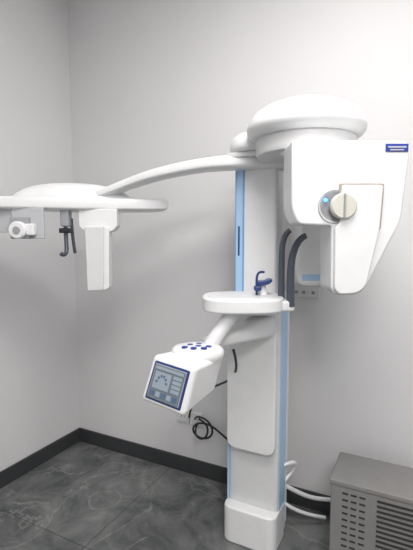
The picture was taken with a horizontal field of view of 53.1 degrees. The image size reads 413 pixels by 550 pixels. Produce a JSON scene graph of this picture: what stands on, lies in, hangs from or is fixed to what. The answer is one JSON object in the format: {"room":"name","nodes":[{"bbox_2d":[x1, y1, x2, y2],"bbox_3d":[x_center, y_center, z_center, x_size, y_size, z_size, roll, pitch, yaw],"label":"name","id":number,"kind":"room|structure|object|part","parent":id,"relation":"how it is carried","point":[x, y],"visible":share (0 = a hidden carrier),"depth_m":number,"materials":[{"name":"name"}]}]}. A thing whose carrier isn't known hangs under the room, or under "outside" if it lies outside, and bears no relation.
{"room":"radiology room","nodes":[
{"label":"radiology room","id":0,"kind":"room"},
{"bbox_2d":[0,0,79,470],"bbox_3d":[-1.945,-0.198,1.110,0.100,3.200,4.200,3,6,27],"label":"wall","id":1,"kind":"structure","parent":0,"point":[39,389],"depth_m":2.65,"materials":[{"name":"paint"}]},
{"bbox_2d":[0,428,79,488],"bbox_3d":[-1.897,1.349,1.214,0.014,0.100,4.186,3,6,27],"label":"baseboard","id":2,"kind":"structure","parent":1,"relation":"attached to","point":[13,472],"depth_m":2.73,"materials":[{"name":"black plastic"}]},
{"bbox_2d":[0,441,329,549],"bbox_3d":[0.060,1.535,0.237,4.600,0.100,4.400,3,6,27],"label":"floor","id":3,"kind":"structure","parent":0,"point":[86,496],"depth_m":2.29,"materials":[{"name":"tile"}]},
{"bbox_2d":[224,498,283,549],"bbox_3d":[0.241,1.230,2.088,0.272,0.185,0.200,3,6,27],"label":"cover","id":4,"kind":"object","parent":3,"relation":"on","point":[249,526],"visible":0.79,"depth_m":2.00,"materials":[{"name":"white plastic"}]},
{"bbox_2d":[230,292,285,527],"bbox_3d":[0.259,0.692,2.075,0.260,1.220,0.155,3,6,27],"label":"column","id":5,"kind":"structure","parent":4,"relation":"on","point":[254,477],"depth_m":2.02,"materials":[{"name":"white plastic"}]},
{"bbox_2d":[188,349,236,417],"bbox_3d":[0.050,0.608,2.210,0.108,0.645,0.799,-2,5,-17],"label":"cable","id":6,"kind":"object","parent":5,"relation":"attached to","point":[233,350],"visible":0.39,"depth_m":1.96,"materials":[{"name":"rubber"}]},
{"bbox_2d":[227,443,229,498],"bbox_3d":[0.115,0.647,2.067,0.010,1.050,0.023,3,6,27],"label":"trim","id":7,"kind":"structure","parent":5,"relation":"attached to","point":[228,446],"depth_m":2.09,"materials":[{"name":"blue plastic"}]},
{"bbox_2d":[226,150,255,156],"bbox_3d":[0.241,-0.544,1.933,0.250,0.023,0.270,3,6,27],"label":"plate","id":8,"kind":"object","parent":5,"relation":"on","point":[245,153],"visible":0.16,"depth_m":1.82,"materials":[{"name":"white plastic"}]},
{"bbox_2d":[96,155,283,195],"bbox_3d":[-0.077,-0.465,1.964,0.947,0.183,0.155,1,5,10],"label":"support arm","id":9,"kind":"object","parent":8,"relation":"attached to","point":[225,162],"visible":0.7,"depth_m":1.92},
{"bbox_2d":[0,209,10,231],"bbox_3d":[-0.995,-0.258,1.942,0.170,0.115,0.015,0,5,0],"label":"collimator","id":10,"kind":"object","parent":9,"relation":"attached to","point":[5,214],"visible":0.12,"depth_m":1.94,"materials":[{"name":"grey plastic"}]},
{"bbox_2d":[11,208,44,238],"bbox_3d":[-0.835,-0.242,1.934,0.150,0.145,0.015,0,5,0],"label":"collimator plate","id":11,"kind":"object","parent":9,"relation":"attached to","point":[36,215],"visible":0.62,"depth_m":1.92,"materials":[{"name":"grey plastic"}]},
{"bbox_2d":[10,217,30,238],"bbox_3d":[-0.862,-0.218,1.914,0.085,0.100,0.032,0,5,0],"label":"block","id":12,"kind":"object","parent":11,"relation":"attached to","point":[26,220],"depth_m":1.90,"materials":[{"name":"grey plastic"}]},
{"bbox_2d":[8,221,26,238],"bbox_3d":[-0.860,-0.205,1.886,0.080,0.080,0.036,0,5,0],"label":"wheel","id":13,"kind":"object","parent":12,"relation":"attached to","point":[23,229],"depth_m":1.87,"materials":[{"name":"white plastic"}]},
{"bbox_2d":[12,226,19,233],"bbox_3d":[-0.860,-0.203,1.865,0.032,0.032,0.006,0,5,0],"label":"wheel hub","id":14,"kind":"object","parent":13,"relation":"attached to","point":[15,229],"depth_m":1.86,"materials":[{"name":"grey plastic"}]},
{"bbox_2d":[25,224,36,235],"bbox_3d":[-0.812,-0.210,1.909,0.045,0.055,0.040,0,5,0],"label":"collimator latch","id":15,"kind":"object","parent":11,"relation":"attached to","point":[31,228],"depth_m":1.89,"materials":[{"name":"white plastic"}]},
{"bbox_2d":[59,226,68,256],"bbox_3d":[-0.684,-0.181,1.987,0.030,0.185,0.068,1,5,10],"label":"rod","id":16,"kind":"object","parent":9,"relation":"attached to","point":[66,244],"visible":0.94,"depth_m":2.00,"materials":[{"name":"grey plastic"}]},
{"bbox_2d":[70,218,76,252],"bbox_3d":[-0.661,-0.193,2.051,0.016,0.173,0.037,2,5,19],"label":"rod","id":17,"kind":"object","parent":16,"relation":"attached to","point":[72,226],"visible":0.88,"depth_m":2.04,"materials":[{"name":"grey metal"}]},
{"bbox_2d":[0,196,167,212],"bbox_3d":[-0.658,-0.350,2.057,0.920,0.069,0.386,0,5,0],"label":"beam","id":18,"kind":"structure","parent":9,"relation":"attached to","point":[50,204],"depth_m":1.98,"materials":[{"name":"white plastic"}]},
{"bbox_2d":[60,210,71,226],"bbox_3d":[-0.685,-0.279,2.013,0.040,0.085,0.060,0,5,0],"label":"rod","id":19,"kind":"object","parent":18,"relation":"attached to","point":[65,215],"depth_m":1.99,"materials":[{"name":"grey plastic"}]},
{"bbox_2d":[59,228,72,232],"bbox_3d":[-0.682,-0.216,2.006,0.055,0.024,0.045,0,5,0],"label":"slide","id":20,"kind":"object","parent":19,"relation":"attached to","point":[61,230],"depth_m":1.98,"materials":[{"name":"black plastic"}]},
{"bbox_2d":[13,183,130,197],"bbox_3d":[-0.660,-0.405,2.062,0.580,0.104,0.200,-1,5,-15],"label":"hump","id":21,"kind":"object","parent":18,"relation":"on","point":[59,190],"depth_m":1.98,"materials":[{"name":"white plastic"}]},
{"bbox_2d":[78,209,119,231],"bbox_3d":[-0.528,-0.269,2.044,0.187,0.110,0.080,0,5,0],"label":"sensor","id":22,"kind":"object","parent":9,"relation":"attached to","point":[109,218],"visible":0.83,"depth_m":2.00,"materials":[{"name":"white plastic"}]},
{"bbox_2d":[85,226,103,290],"bbox_3d":[-0.541,-0.080,2.026,0.093,0.314,0.050,0,5,0],"label":"sensor","id":23,"kind":"object","parent":22,"relation":"attached to","point":[94,235],"depth_m":2.00,"materials":[{"name":"white plastic"}]},
{"bbox_2d":[104,227,111,289],"bbox_3d":[-0.487,-0.084,2.046,0.030,0.308,0.070,0,5,0],"label":"sensor","id":24,"kind":"object","parent":22,"relation":"attached to","point":[107,234],"visible":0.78,"depth_m":2.02,"materials":[{"name":"white plastic"}]},
{"bbox_3d":[-0.077,-0.465,1.964,0.947,0.183,0.155,1,5,10],"label":"arm","id":25,"kind":"part","parent":9,"relation":"part of","materials":[{"name":"white plastic"}]},
{"bbox_2d":[235,171,235,290],"bbox_3d":[0.141,-0.201,1.979,0.004,0.584,0.008,3,6,27],"label":"trim","id":26,"kind":"structure","parent":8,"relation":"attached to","point":[235,171],"depth_m":1.97,"materials":[{"name":"blue plastic"}]},
{"bbox_3d":[0.241,-0.544,1.933,0.250,0.023,0.270,3,6,27],"label":"plate","id":27,"kind":"part","parent":8,"relation":"part of","materials":[{"name":"white plastic"}]},
{"bbox_2d":[230,132,255,152],"bbox_3d":[0.240,-0.602,1.895,0.268,0.099,0.268,0,5,0],"label":"drum","id":28,"kind":"object","parent":8,"relation":"on","point":[240,143],"visible":0.28,"depth_m":1.80,"materials":[{"name":"white plastic"}]},
{"bbox_3d":[0.446,-0.497,1.751,0.341,0.145,0.536,0,5,0],"label":"rotor bridge","id":29,"kind":"object","parent":28,"relation":"attached to","visible":0},
{"bbox_2d":[290,226,320,285],"bbox_3d":[0.504,-0.250,1.875,0.223,0.588,0.180,0,5,0],"label":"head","id":30,"kind":"object","parent":29,"relation":"attached to","point":[307,261],"visible":0.23,"depth_m":1.80},
{"bbox_2d":[284,140,408,294],"bbox_3d":[0.495,-0.201,1.504,0.406,0.538,0.168,0,5,0],"label":"detector housing","id":31,"kind":"object","parent":29,"relation":"attached to","point":[312,168],"depth_m":1.43,"materials":[{"name":"white plastic"}]},
{"bbox_3d":[0.445,-0.238,1.432,0.118,0.118,0.004,0,5,0],"label":"knob","id":32,"kind":"part","parent":31,"relation":"part of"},
{"bbox_2d":[329,193,356,218],"bbox_3d":[0.469,-0.236,1.416,0.090,0.090,0.026,0,5,0],"label":"knob","id":33,"kind":"object","parent":31,"relation":"attached to","point":[336,206],"depth_m":1.40,"materials":[{"name":"grey plastic"}]},
{"bbox_2d":[343,193,345,217],"bbox_3d":[0.469,-0.235,1.402,0.006,0.084,0.015,0,5,0],"label":"grip","id":34,"kind":"object","parent":33,"relation":"attached to","point":[344,215],"depth_m":1.40,"materials":[{"name":"grey plastic"}]},
{"bbox_3d":[0.520,-0.122,1.441,0.164,0.372,0.028,0,5,0],"label":"detector cover","id":35,"kind":"part","parent":31,"relation":"part of","materials":[{"name":"white plastic"}]},
{"bbox_3d":[0.535,-0.236,1.436,0.154,0.160,0.018,0,5,0],"label":"detector gasket","id":36,"kind":"part","parent":31,"relation":"part of","materials":[{"name":"white plastic"}]},
{"bbox_2d":[385,144,408,151],"bbox_3d":[0.653,-0.437,1.417,0.078,0.027,0.005,0,5,0],"label":"label plate","id":37,"kind":"object","parent":31,"relation":"attached to","point":[387,149],"visible":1,"depth_m":1.42,"materials":[{"name":"blue plastic"}]},
{"bbox_2d":[388,146,406,147],"bbox_3d":[0.653,-0.438,1.414,0.062,0.005,0.003,0,5,0],"label":"label","id":38,"kind":"object","parent":37,"relation":"attached to","point":[388,146],"visible":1,"depth_m":1.41,"materials":[{"name":"grey plastic"}]},
{"bbox_2d":[242,170,244,290],"bbox_3d":[0.175,-0.200,1.961,0.006,0.584,0.008,3,6,27],"label":"trim","id":39,"kind":"structure","parent":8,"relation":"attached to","point":[243,170],"depth_m":1.96,"materials":[{"name":"blue plastic"}]},
{"bbox_2d":[227,313,278,455],"bbox_3d":[0.221,0.472,1.976,0.244,0.755,0.060,3,6,27],"label":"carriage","id":40,"kind":"object","parent":5,"relation":"attached to","point":[252,391],"visible":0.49,"depth_m":1.95,"materials":[{"name":"white plastic"}]},
{"bbox_2d":[143,352,221,414],"bbox_3d":[-0.090,0.398,1.616,0.220,0.192,0.248,3,6,30],"label":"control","id":41,"kind":"object","parent":40,"relation":"attached to","point":[203,375],"depth_m":1.53,"materials":[{"name":"white plastic"}]},
{"bbox_2d":[152,370,171,391],"bbox_3d":[-0.165,0.394,1.532,0.083,0.070,0.018,3,6,30],"label":"screen view pane","id":42,"kind":"object","parent":41,"relation":"attached to","point":[160,384],"visible":1,"depth_m":1.53,"materials":[{"name":"grey glass"}]},
{"bbox_3d":[-0.165,0.394,1.532,0.083,0.070,0.018,3,6,30],"label":"view pane","id":43,"kind":"part","parent":42,"relation":"part of","materials":[{"name":"grey glass"}]},
{"bbox_2d":[147,363,186,407],"bbox_3d":[-0.145,0.406,1.527,0.160,0.144,0.095,0,5,0],"label":"panel frame","id":44,"kind":"object","parent":41,"relation":"attached to","point":[156,363],"depth_m":1.51,"materials":[{"name":"grey plastic"}]},
{"bbox_2d":[148,364,185,406],"bbox_3d":[-0.146,0.406,1.526,0.154,0.137,0.091,0,5,0],"label":"screen","id":45,"kind":"object","parent":41,"relation":"attached to","point":[168,393],"depth_m":1.51,"materials":[{"name":"grey glass"}]},
{"bbox_2d":[156,365,183,376],"bbox_3d":[-0.134,0.354,1.522,0.111,0.025,0.067,0,5,0],"label":"bar","id":46,"kind":"object","parent":45,"relation":"attached to","point":[158,367],"depth_m":1.52,"materials":[{"name":"grey glass"}]},
{"bbox_2d":[145,360,189,410],"bbox_3d":[-0.144,0.407,1.529,0.176,0.159,0.102,0,5,0],"label":"control panel bezel","id":47,"kind":"object","parent":41,"relation":"attached to","point":[188,372],"depth_m":1.51,"materials":[{"name":"blue plastic"}]},
{"bbox_3d":[-0.116,0.427,1.500,0.040,0.017,0.006,3,6,30],"label":"screen button","id":48,"kind":"part","parent":41,"relation":"part of","materials":[{"name":"grey plastic"}]},
{"bbox_3d":[-0.112,0.411,1.500,0.039,0.017,0.006,3,6,30],"label":"screen button","id":49,"kind":"part","parent":41,"relation":"part of","materials":[{"name":"grey plastic"}]},
{"bbox_3d":[-0.108,0.395,1.501,0.039,0.017,0.006,3,6,30],"label":"screen button","id":50,"kind":"part","parent":41,"relation":"part of","materials":[{"name":"grey plastic"}]},
{"bbox_3d":[-0.104,0.379,1.501,0.039,0.017,0.006,3,6,30],"label":"screen button","id":51,"kind":"part","parent":41,"relation":"part of","materials":[{"name":"grey glass"}]},
{"bbox_3d":[-0.090,0.398,1.616,0.220,0.193,0.248,3,6,30],"label":"panel","id":52,"kind":"part","parent":41,"relation":"part of","materials":[{"name":"white plastic"}]},
{"bbox_2d":[171,342,223,361],"bbox_3d":[-0.036,0.308,1.648,0.214,0.065,0.170,0,5,0],"label":"control pivot","id":53,"kind":"object","parent":41,"relation":"attached to","point":[215,353],"depth_m":1.59,"materials":[{"name":"white plastic"}]},
{"bbox_2d":[202,316,275,346],"bbox_3d":[0.150,0.244,1.835,0.342,0.121,0.228,0,5,0],"label":"support arm","id":54,"kind":"object","parent":40,"relation":"attached to","point":[252,328],"depth_m":1.80},
{"bbox_2d":[246,313,275,315],"bbox_3d":[0.240,0.135,1.899,0.140,0.080,0.160,0,5,0],"label":"shelf neck","id":55,"kind":"object","parent":40,"relation":"attached to","point":[274,313],"visible":0.19,"depth_m":1.83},
{"bbox_2d":[202,292,294,313],"bbox_3d":[0.172,0.115,1.752,0.380,0.058,0.280,0,5,0],"label":"chin rest shelf","id":56,"kind":"object","parent":55,"relation":"on","point":[211,305],"depth_m":1.62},
{"bbox_2d":[203,314,239,345],"bbox_3d":[0.059,0.224,1.681,0.062,0.202,0.062,39,-11,-22],"label":"strut","id":57,"kind":"object","parent":56,"relation":"attached to","point":[225,322],"depth_m":1.66,"materials":[{"name":"white plastic"}]},
{"bbox_2d":[208,291,277,298],"bbox_3d":[0.152,0.087,1.749,0.292,0.008,0.230,0,5,0],"label":"inlay","id":58,"kind":"object","parent":56,"relation":"in","point":[226,294],"depth_m":1.72,"materials":[{"name":"white plastic"}]},
{"bbox_2d":[258,279,267,294],"bbox_3d":[0.240,0.052,1.761,0.044,0.070,0.044,0,5,0],"label":"post","id":59,"kind":"object","parent":58,"relation":"on","point":[264,291],"depth_m":1.75,"materials":[{"name":"white plastic"}]},
{"bbox_2d":[257,278,271,285],"bbox_3d":[0.244,0.030,1.749,0.063,0.032,0.050,0,5,0],"label":"cup","id":60,"kind":"object","parent":59,"relation":"on","point":[267,281],"depth_m":1.72,"materials":[{"name":"blue plastic"}]},
{"bbox_2d":[255,271,264,294],"bbox_3d":[0.224,0.036,1.730,0.041,0.108,0.012,4,6,35],"label":"bite rod","id":61,"kind":"object","parent":56,"relation":"attached to","point":[259,272],"visible":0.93,"depth_m":1.73,"materials":[{"name":"blue plastic"}]},
{"bbox_2d":[254,285,261,290],"bbox_3d":[0.213,0.055,1.724,0.030,0.020,0.035,0,5,0],"label":"block","id":62,"kind":"object","parent":61,"relation":"attached to","point":[257,288],"depth_m":1.71,"materials":[{"name":"blue plastic"}]},
{"bbox_2d":[278,228,290,298],"bbox_3d":[0.326,-0.035,1.724,0.053,0.319,0.029,0,5,0],"label":"handle","id":63,"kind":"object","parent":56,"relation":"attached to","point":[281,264],"visible":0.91,"depth_m":1.71,"materials":[{"name":"black plastic"}]},
{"bbox_3d":[0.312,0.123,1.717,0.100,0.045,0.090,0,5,0],"label":"handle bracket","id":64,"kind":"part","parent":56,"relation":"part of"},
{"bbox_2d":[286,233,306,306],"bbox_3d":[0.366,-0.020,1.675,0.079,0.299,0.034,0,5,0],"label":"handle","id":65,"kind":"object","parent":56,"relation":"on","point":[290,289],"visible":0.98,"depth_m":1.66,"materials":[{"name":"black plastic"}]},
{"bbox_2d":[244,168,283,293],"bbox_3d":[0.254,-0.209,1.987,0.204,0.670,0.115,3,6,27],"label":"mast","id":66,"kind":"object","parent":5,"relation":"on","point":[264,188],"visible":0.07,"depth_m":1.92,"materials":[{"name":"white plastic"}]},
{"bbox_2d":[236,170,242,290],"bbox_3d":[0.160,-0.201,1.972,0.040,0.584,0.009,3,6,27],"label":"trim","id":67,"kind":"structure","parent":66,"relation":"attached to","point":[239,174],"depth_m":1.96,"materials":[{"name":"blue plastic"}]},
{"bbox_2d":[238,226,239,255],"bbox_3d":[0.156,-0.163,1.974,0.008,0.140,0.009,3,6,27],"label":"mast trim slot","id":68,"kind":"object","parent":67,"relation":"in","point":[238,226],"depth_m":1.97,"materials":[{"name":"blue plastic"}]},
{"bbox_2d":[278,295,287,521],"bbox_3d":[0.373,0.680,2.009,0.003,1.175,0.105,3,6,27],"label":"trim","id":69,"kind":"structure","parent":5,"relation":"attached to","point":[284,316],"depth_m":2.00,"materials":[{"name":"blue plastic"}]},
{"bbox_2d":[285,311,289,520],"bbox_3d":[0.403,0.675,2.064,0.005,1.175,0.020,3,6,27],"label":"column trim right edge","id":70,"kind":"object","parent":5,"relation":"attached to","point":[288,311],"depth_m":2.06,"materials":[{"name":"plastic"}]},
{"bbox_2d":[284,460,296,481],"bbox_3d":[0.407,0.996,2.083,0.110,0.130,0.044,-2,5,-22],"label":"power cable","id":71,"kind":"object","parent":5,"relation":"attached to","point":[293,462],"visible":0.81,"depth_m":2.09,"materials":[{"name":"white plastic"}]},
{"bbox_2d":[285,502,325,518],"bbox_3d":[0.478,1.186,2.122,0.293,0.184,0.023,-1,5,-12],"label":"power cable","id":72,"kind":"object","parent":5,"relation":"attached to","point":[289,506],"visible":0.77,"depth_m":2.13,"materials":[{"name":"white plastic"}]},
{"bbox_2d":[287,484,330,501],"bbox_3d":[0.643,1.129,2.143,0.540,0.160,0.105,0,5,2],"label":"power cable","id":73,"kind":"object","parent":5,"relation":"attached to","point":[312,497],"visible":0.54,"depth_m":2.16,"materials":[{"name":"white plastic"}]},
{"bbox_2d":[329,452,412,549],"bbox_3d":[0.827,1.119,1.833,0.508,0.452,0.263,3,6,27],"label":"radiator cover","id":74,"kind":"object","parent":3,"relation":"on","point":[371,504],"visible":1,"depth_m":1.77,"materials":[{"name":"grey metal"}]},
{"bbox_2d":[375,545,390,549],"bbox_3d":[0.836,1.151,1.688,0.270,0.009,0.007,3,6,27],"label":"grille","id":75,"kind":"object","parent":74,"relation":"attached to","point":[377,547],"depth_m":1.73,"materials":[{"name":"grey metal"}]},
{"bbox_2d":[376,540,407,549],"bbox_3d":[0.836,1.129,1.686,0.270,0.009,0.007,3,6,27],"label":"grille","id":76,"kind":"object","parent":74,"relation":"attached to","point":[385,544],"depth_m":1.72,"materials":[{"name":"grey metal"}]},
{"bbox_2d":[376,535,412,547],"bbox_3d":[0.836,1.107,1.684,0.270,0.009,0.007,3,6,27],"label":"grille","id":77,"kind":"object","parent":74,"relation":"attached to","point":[393,541],"depth_m":1.71,"materials":[{"name":"grey metal"}]},
{"bbox_2d":[376,530,412,542],"bbox_3d":[0.836,1.085,1.682,0.270,0.009,0.007,3,6,27],"label":"grille","id":78,"kind":"object","parent":74,"relation":"attached to","point":[393,536],"depth_m":1.71,"materials":[{"name":"grey metal"}]},
{"bbox_2d":[376,525,412,537],"bbox_3d":[0.836,1.063,1.680,0.270,0.009,0.007,3,6,27],"label":"grille","id":79,"kind":"object","parent":74,"relation":"attached to","point":[390,530],"depth_m":1.71,"materials":[{"name":"grey metal"}]},
{"bbox_2d":[376,520,412,532],"bbox_3d":[0.836,1.041,1.678,0.270,0.009,0.007,3,6,27],"label":"grille","id":80,"kind":"object","parent":74,"relation":"attached to","point":[390,525],"depth_m":1.71,"materials":[{"name":"grey metal"}]},
{"bbox_2d":[377,515,412,527],"bbox_3d":[0.836,1.019,1.677,0.270,0.009,0.007,3,6,27],"label":"grille","id":81,"kind":"object","parent":74,"relation":"attached to","point":[390,520],"depth_m":1.70,"materials":[{"name":"grey metal"}]},
{"bbox_2d":[377,510,412,522],"bbox_3d":[0.836,0.997,1.675,0.270,0.009,0.007,3,6,27],"label":"grille","id":82,"kind":"object","parent":74,"relation":"attached to","point":[391,515],"depth_m":1.70,"materials":[{"name":"grey metal"}]},
{"bbox_2d":[377,505,412,516],"bbox_3d":[0.836,0.975,1.673,0.270,0.009,0.007,3,6,27],"label":"grille","id":83,"kind":"object","parent":74,"relation":"attached to","point":[391,510],"depth_m":1.70,"materials":[{"name":"grey metal"}]},
{"bbox_2d":[377,500,412,511],"bbox_3d":[0.836,0.954,1.671,0.270,0.009,0.007,3,6,27],"label":"grille","id":84,"kind":"object","parent":74,"relation":"attached to","point":[392,505],"depth_m":1.70,"materials":[{"name":"grey metal"}]},
{"bbox_2d":[68,0,412,495],"bbox_3d":[1.036,-0.276,2.001,4.600,3.200,0.100,3,6,27],"label":"wall","id":85,"kind":"structure","parent":0,"point":[154,83],"depth_m":2.42,"materials":[{"name":"paint"}]},
{"bbox_2d":[178,411,189,423],"bbox_3d":[-0.149,0.903,2.645,0.086,0.086,0.016,3,6,27],"label":"wall socket","id":86,"kind":"object","parent":85,"relation":"attached to","point":[184,418],"visible":0.7,"depth_m":2.63,"materials":[{"name":"white plastic"}]},
{"bbox_2d":[190,411,202,426],"bbox_3d":[-0.064,0.907,2.602,0.086,0.086,0.016,3,6,27],"label":"wall socket","id":87,"kind":"object","parent":85,"relation":"attached to","point":[193,414],"visible":0.84,"depth_m":2.60,"materials":[{"name":"white plastic"}]},
{"bbox_2d":[79,427,330,513],"bbox_3d":[1.010,1.273,2.086,4.400,0.100,0.014,3,6,27],"label":"baseboard","id":88,"kind":"structure","parent":85,"relation":"attached to","point":[207,470],"depth_m":2.69,"materials":[{"name":"black plastic"}]},
{"bbox_2d":[192,416,227,440],"bbox_3d":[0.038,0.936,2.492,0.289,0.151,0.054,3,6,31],"label":"cable loop","id":89,"kind":"object","parent":85,"relation":"attached to","point":[208,423],"visible":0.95,"depth_m":2.49,"materials":[{"name":"black rubber"}]},
{"bbox_2d":[285,285,320,298],"bbox_3d":[0.404,0.086,2.286,0.445,0.060,0.020,3,6,27],"label":"plate","id":90,"kind":"object","parent":85,"relation":"attached to","point":[308,290],"depth_m":2.21,"materials":[{"name":"grey plastic"}]},
{"bbox_2d":[256,127,357,161],"bbox_3d":[0.412,-0.527,1.721,0.410,0.070,0.410,0,5,0],"label":"rotor neck","id":91,"kind":"object","parent":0,"point":[269,147],"depth_m":1.56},
{"bbox_2d":[247,95,367,142],"bbox_3d":[0.407,-0.633,1.701,0.482,0.154,0.482,0,5,0],"label":"dome","id":92,"kind":"object","parent":91,"relation":"on","point":[302,111],"depth_m":1.51,"materials":[{"name":"white plastic"}]},
{"bbox_2d":[302,274,319,280],"bbox_3d":[0.509,0.011,1.811,0.182,0.027,0.014,0,5,0],"label":"trim","id":93,"kind":"structure","parent":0,"point":[305,277],"depth_m":1.80,"materials":[{"name":"blue plastic"}]}
]}

